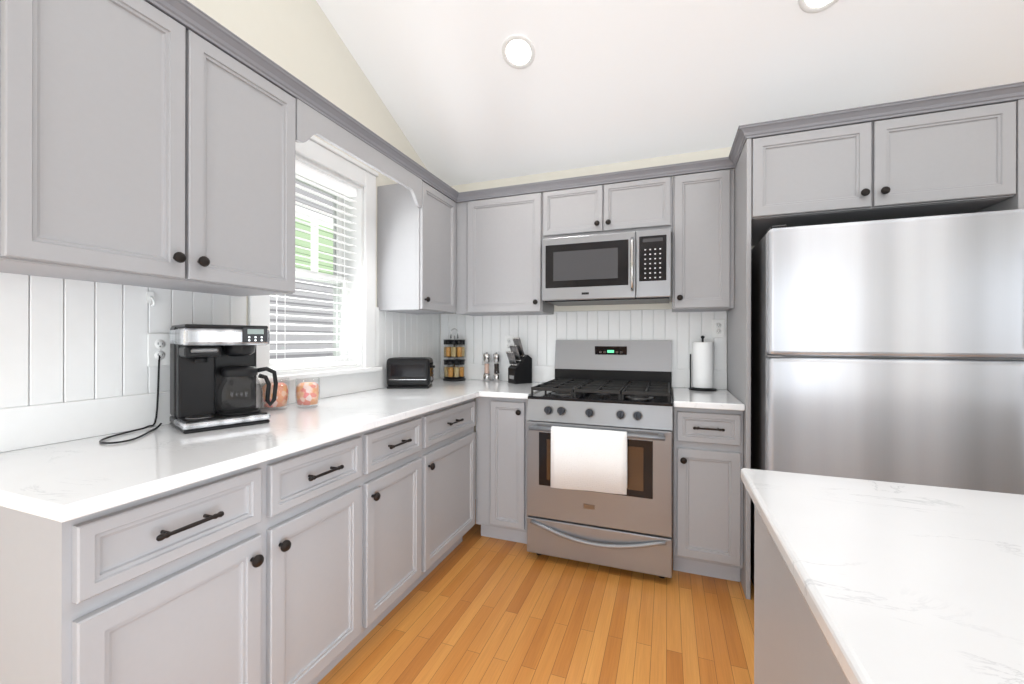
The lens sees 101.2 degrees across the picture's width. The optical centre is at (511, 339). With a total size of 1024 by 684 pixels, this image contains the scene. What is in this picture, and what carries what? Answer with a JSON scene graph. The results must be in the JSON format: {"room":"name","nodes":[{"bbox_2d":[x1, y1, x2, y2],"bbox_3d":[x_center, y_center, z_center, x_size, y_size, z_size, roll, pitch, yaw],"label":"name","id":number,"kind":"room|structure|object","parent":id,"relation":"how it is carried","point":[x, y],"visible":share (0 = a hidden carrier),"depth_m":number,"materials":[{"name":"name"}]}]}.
{"room":"kitchen","nodes":[
{"label":"kitchen","id":0,"kind":"room"},
{"bbox_2d":[187,0,426,324],"bbox_3d":[-1.701,-0.717,0.596,0.200,3.885,6.339,0,0,20],"label":"wall","id":1,"kind":"structure","parent":0,"point":[302,41],"depth_m":2.15,"materials":[{"name":"beige paint"}]},
{"bbox_2d":[0,0,295,295],"bbox_3d":[-1.125,-0.569,1.348,0.355,0.776,0.786,0,0,20],"label":"upper cabinet","id":2,"kind":"object","parent":1,"relation":"attached to","point":[143,143],"visible":1,"depth_m":1.18,"materials":[{"name":"grey paint"}]},
{"bbox_2d":[295,98,421,207],"bbox_3d":[-0.704,-0.873,2.096,0.020,0.165,0.905,0,0,20],"label":"window valance","id":3,"kind":"object","parent":2,"relation":"attached to","point":[310,122],"visible":0.96,"depth_m":1.95,"materials":[{"name":"grey paint"}]},
{"bbox_2d":[0,272,439,452],"bbox_3d":[-1.028,0.052,2.104,0.016,0.507,2.637,0,0,20],"label":"wall panel","id":4,"kind":"object","parent":1,"relation":"attached to","point":[73,360],"visible":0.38,"depth_m":1.33,"materials":[{"name":"white wood"}]},
{"bbox_2d":[146,291,154,306],"bbox_3d":[-1.244,-0.140,1.456,0.025,0.054,0.024,0,0,20],"label":"wall hook","id":5,"kind":"object","parent":4,"relation":"attached to","point":[149,296],"visible":1,"depth_m":1.45,"materials":[{"name":"white plastic"}]},
{"bbox_2d":[147,333,169,366],"bbox_3d":[-1.244,0.036,1.484,0.008,0.116,0.072,0,0,20],"label":"electrical outlet","id":6,"kind":"object","parent":4,"relation":"attached to","point":[158,344],"visible":0.92,"depth_m":1.48,"materials":[{"name":"white plastic"}]},
{"bbox_2d":[248,135,381,383],"bbox_3d":[-1.072,-0.418,2.235,0.265,1.220,0.870,0,0,20],"label":"window","id":7,"kind":"structure","parent":1,"relation":"in","point":[316,153],"depth_m":2.50,"materials":[{"name":"white paint"}]},
{"bbox_2d":[270,160,356,370],"bbox_3d":[-1.046,-0.372,2.225,0.067,1.040,0.598,0,0,20],"label":"window shade","id":8,"kind":"object","parent":7,"relation":"attached to","point":[315,175],"visible":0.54,"depth_m":2.26,"materials":[{"name":"white plastic"}]},
{"bbox_2d":[377,181,455,313],"bbox_3d":[-0.600,-0.568,2.773,0.355,0.776,0.437,0,0,20],"label":"upper cabinet","id":9,"kind":"object","parent":1,"relation":"attached to","point":[416,259],"visible":0.98,"depth_m":2.60,"materials":[{"name":"grey paint"}]},
{"bbox_2d":[317,499,753,683],"bbox_3d":[0.783,1.280,-0.322,5.503,0.100,6.339,0,0,20],"label":"floor","id":10,"kind":"structure","parent":0,"point":[474,606],"depth_m":1.79,"materials":[{"name":"brown wood"}]},
{"bbox_2d":[0,429,371,683],"bbox_3d":[-0.998,0.783,1.306,0.628,0.888,0.840,0,0,20],"label":"base cabinet","id":11,"kind":"object","parent":10,"relation":"on","point":[315,564],"depth_m":1.05,"materials":[{"name":"grey paint"}]},
{"bbox_2d":[0,378,544,522],"bbox_3d":[-0.561,0.324,2.006,0.962,0.032,2.499,0,0,20],"label":"countertop","id":12,"kind":"structure","parent":11,"relation":"on","point":[66,481],"depth_m":1.16,"materials":[{"name":"white stone"}]},
{"bbox_2d":[99,324,277,443],"bbox_3d":[-1.102,0.128,1.471,0.232,0.356,0.500,0,0,41],"label":"coffee maker","id":13,"kind":"object","parent":12,"relation":"on","point":[214,370],"visible":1,"depth_m":1.47,"materials":[{"name":"black plastic"}]},
{"bbox_2d":[261,377,289,410],"bbox_3d":[-1.040,0.238,1.849,0.110,0.135,0.107,0,0,20],"label":"glass jar","id":14,"kind":"object","parent":12,"relation":"on","point":[283,393],"visible":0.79,"depth_m":1.82,"materials":[{"name":"glass"}]},
{"bbox_2d":[295,377,319,407],"bbox_3d":[-0.927,0.241,1.909,0.104,0.130,0.101,0,0,20],"label":"glass jar","id":15,"kind":"object","parent":12,"relation":"on","point":[307,393],"visible":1,"depth_m":1.88,"materials":[{"name":"glass"}]},
{"bbox_2d":[387,357,434,388],"bbox_3d":[-0.641,0.211,2.698,0.292,0.191,0.163,0,0,-2],"label":"toaster","id":16,"kind":"object","parent":12,"relation":"on","point":[409,372],"visible":1,"depth_m":2.62,"materials":[{"name":"black plastic"}]},
{"bbox_2d":[443,328,465,380],"bbox_3d":[-0.433,0.112,3.160,0.172,0.391,0.172,0,0,20],"label":"spice rack","id":17,"kind":"object","parent":12,"relation":"on","point":[454,373],"visible":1,"depth_m":3.10,"materials":[{"name":"black plastic"}]},
{"bbox_2d":[483,352,490,380],"bbox_3d":[-0.186,0.201,3.108,0.054,0.213,0.053,0,0,20],"label":"salt grinder","id":18,"kind":"object","parent":12,"relation":"on","point":[486,358],"visible":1,"depth_m":3.09,"materials":[{"name":"silver metal"}]},
{"bbox_2d":[493,352,499,381],"bbox_3d":[-0.113,0.201,3.103,0.054,0.213,0.053,0,0,20],"label":"pepper grinder","id":19,"kind":"object","parent":12,"relation":"on","point":[496,374],"visible":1,"depth_m":3.09,"materials":[{"name":"silver metal"}]},
{"bbox_2d":[506,338,531,383],"bbox_3d":[0.045,0.147,2.979,0.161,0.322,0.105,0,0,-30],"label":"knife block","id":20,"kind":"object","parent":12,"relation":"on","point":[520,368],"visible":1,"depth_m":2.95,"materials":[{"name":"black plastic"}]},
{"bbox_2d":[372,412,427,628],"bbox_3d":[-0.781,0.784,1.893,0.628,0.888,0.412,0,0,20],"label":"base cabinet","id":21,"kind":"object","parent":10,"relation":"on","point":[399,448],"depth_m":1.81,"materials":[{"name":"grey paint"}]},
{"bbox_2d":[428,398,475,573],"bbox_3d":[-0.608,0.784,2.362,0.628,0.888,0.588,0,0,20],"label":"base cabinet","id":22,"kind":"object","parent":10,"relation":"on","point":[451,434],"depth_m":2.25,"materials":[{"name":"grey paint"}]},
{"bbox_2d":[476,397,527,543],"bbox_3d":[0.042,0.785,2.763,0.354,0.887,0.660,0,0,20],"label":"base cabinet","id":23,"kind":"object","parent":10,"relation":"on","point":[501,468],"visible":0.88,"depth_m":2.50,"materials":[{"name":"grey paint"}]},
{"bbox_2d":[527,340,672,577],"bbox_3d":[0.546,0.617,2.506,0.764,1.225,0.758,0,0,20],"label":"stove","id":24,"kind":"object","parent":10,"relation":"on","point":[619,385],"visible":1,"depth_m":2.24,"materials":[{"name":"silver metal"}]},
{"bbox_2d":[551,426,626,494],"bbox_3d":[0.393,0.621,2.170,0.388,0.320,0.049,0,0,20],"label":"hanging towel","id":25,"kind":"object","parent":24,"relation":"hanging from","point":[585,459],"visible":1,"depth_m":2.15,"materials":[{"name":"white fabric"}]},
{"bbox_2d":[672,395,742,581],"bbox_3d":[1.080,0.787,2.380,0.318,0.887,0.660,0,0,20],"label":"base cabinet","id":26,"kind":"object","parent":10,"relation":"on","point":[707,524],"visible":1,"depth_m":2.11,"materials":[{"name":"grey paint"}]},
{"bbox_2d":[672,387,744,410],"bbox_3d":[1.080,0.327,2.378,0.320,0.032,0.663,0,0,20],"label":"countertop","id":27,"kind":"structure","parent":26,"relation":"on","point":[721,399],"depth_m":2.17,"materials":[{"name":"white stone"}]},
{"bbox_2d":[689,335,716,390],"bbox_3d":[1.175,0.143,2.593,0.160,0.335,0.160,0,0,20],"label":"paper towel holder","id":28,"kind":"object","parent":27,"relation":"on","point":[702,365],"visible":1,"depth_m":2.54,"materials":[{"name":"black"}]},
{"bbox_2d":[727,138,751,599],"bbox_3d":[1.238,0.140,2.311,0.020,2.183,0.681,0,0,20],"label":"panel","id":29,"kind":"object","parent":10,"relation":"on","point":[739,351],"visible":0.58,"depth_m":2.06,"materials":[{"name":"grey paint"}]},
{"bbox_2d":[754,506,848,683],"bbox_3d":[0.959,0.787,-0.590,1.825,0.887,2.694,0,0,20],"label":"kitchen island","id":30,"kind":"object","parent":10,"relation":"on","point":[791,645],"visible":0.24,"depth_m":0.75,"materials":[{"name":"grey paint"}]},
{"bbox_2d":[741,468,1023,683],"bbox_3d":[0.962,0.327,-0.594,1.883,0.032,2.752,0,0,20],"label":"island countertop","id":31,"kind":"structure","parent":30,"relation":"on","point":[900,583],"depth_m":0.56,"materials":[{"name":"white stone"}]},
{"bbox_2d":[751,209,1023,583],"bbox_3d":[1.627,0.376,2.001,0.871,1.712,0.936,0,0,20],"label":"fridge","id":32,"kind":"object","parent":10,"relation":"on","point":[889,350],"visible":0.58,"depth_m":1.62,"materials":[{"name":"silver metal"}]},
{"bbox_2d":[975,99,1023,212],"bbox_3d":[2.130,0.142,1.981,0.020,2.183,0.681,0,0,20],"label":"panel","id":33,"kind":"object","parent":10,"relation":"on","point":[1016,201],"visible":0.11,"depth_m":1.67,"materials":[{"name":"grey paint"}]},
{"bbox_2d":[440,147,753,498],"bbox_3d":[1.942,-0.035,2.523,5.303,2.535,0.200,0,0,20],"label":"wall","id":34,"kind":"structure","parent":0,"point":[652,162],"depth_m":2.90,"materials":[{"name":"beige paint"}]},
{"bbox_2d":[455,193,553,315],"bbox_3d":[-0.056,-0.566,2.963,0.635,0.776,0.355,0,0,20],"label":"upper cabinet","id":35,"kind":"object","parent":34,"relation":"attached to","point":[498,256],"visible":1,"depth_m":2.83,"materials":[{"name":"grey paint"}]},
{"bbox_2d":[144,0,459,202],"bbox_3d":[-0.743,-0.981,1.936,0.058,0.050,2.152,0,0,20],"label":"crown molding","id":36,"kind":"structure","parent":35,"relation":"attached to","point":[188,15],"depth_m":1.57,"materials":[{"name":"grey paint"}]},
{"bbox_2d":[460,148,742,202],"bbox_3d":[0.451,-0.979,2.611,1.709,0.050,0.058,0,0,20],"label":"crown molding","id":37,"kind":"structure","parent":35,"relation":"attached to","point":[725,163],"depth_m":2.55,"materials":[{"name":"grey paint"}]},
{"bbox_2d":[440,309,726,388],"bbox_3d":[0.389,0.055,2.979,2.033,0.507,0.016,0,0,20],"label":"wall panel","id":38,"kind":"object","parent":34,"relation":"attached to","point":[538,335],"visible":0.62,"depth_m":2.96,"materials":[{"name":"white wood"}]},
{"bbox_2d":[504,335,513,350],"bbox_3d":[-0.022,0.029,3.117,0.072,0.116,0.008,0,0,20],"label":"electrical outlet","id":39,"kind":"object","parent":38,"relation":"attached to","point":[508,340],"visible":0.85,"depth_m":3.12,"materials":[{"name":"white plastic"}]},
{"bbox_2d":[712,319,724,337],"bbox_3d":[1.291,-0.069,2.632,0.072,0.116,0.008,0,0,20],"label":"electrical outlet","id":40,"kind":"object","parent":38,"relation":"attached to","point":[718,328],"visible":1,"depth_m":2.63,"materials":[{"name":"white plastic"}]},
{"bbox_2d":[543,177,671,242],"bbox_3d":[0.613,-0.792,2.716,0.786,0.322,0.355,0,0,20],"label":"upper cabinet","id":41,"kind":"object","parent":34,"relation":"attached to","point":[639,205],"visible":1,"depth_m":2.57,"materials":[{"name":"grey paint"}]},
{"bbox_2d":[542,228,670,305],"bbox_3d":[0.604,-0.433,2.673,0.759,0.394,0.436,0,0,20],"label":"microwave","id":42,"kind":"object","parent":41,"relation":"attached to","point":[632,267],"visible":1,"depth_m":2.50,"materials":[{"name":"silver metal"}]},
{"bbox_2d":[672,169,733,311],"bbox_3d":[1.134,-0.564,2.523,0.322,0.776,0.355,0,0,20],"label":"upper cabinet","id":43,"kind":"object","parent":34,"relation":"attached to","point":[703,242],"visible":1,"depth_m":2.40,"materials":[{"name":"grey paint"}]},
{"bbox_2d":[751,101,1015,245],"bbox_3d":[1.681,-0.762,2.131,0.929,0.378,0.713,0,0,20],"label":"upper cabinet","id":44,"kind":"object","parent":34,"relation":"attached to","point":[960,161],"visible":0.96,"depth_m":1.82,"materials":[{"name":"grey paint"}]},
{"bbox_2d":[732,82,1023,147],"bbox_3d":[1.547,-0.977,1.825,1.011,0.050,0.058,0,0,20],"label":"crown molding","id":45,"kind":"structure","parent":44,"relation":"attached to","point":[1011,92],"depth_m":1.80,"materials":[{"name":"grey paint"}]},
{"bbox_2d":[316,0,1023,185],"bbox_3d":[0.789,-1.930,-0.322,5.103,1.450,5.939,0,0,20],"label":"ceiling","id":46,"kind":"structure","parent":0,"point":[598,82],"depth_m":2.23,"materials":[{"name":"white paint"}]},
{"bbox_2d":[502,34,535,68],"bbox_3d":[0.035,-1.548,2.268,0.184,0.076,0.170,0,0,20],"label":"recessed light","id":47,"kind":"object","parent":46,"relation":"in","point":[515,44],"visible":1,"depth_m":2.26,"materials":[{"name":"white paint"}]},
{"bbox_2d":[798,0,838,12],"bbox_3d":[1.359,-1.523,1.834,0.184,0.076,0.170,0,0,20],"label":"recessed light","id":48,"kind":"object","parent":46,"relation":"in","point":[812,6],"visible":1,"depth_m":1.89,"materials":[{"name":"white paint"}]},
{"label":"outside","id":49,"kind":"structure","parent":0,"visible":0},
{"bbox_2d":[270,180,332,359],"bbox_3d":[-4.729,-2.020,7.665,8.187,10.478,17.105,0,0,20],"label":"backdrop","id":50,"kind":"structure","parent":49,"point":[300,303],"depth_m":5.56,"materials":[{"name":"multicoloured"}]}
]}

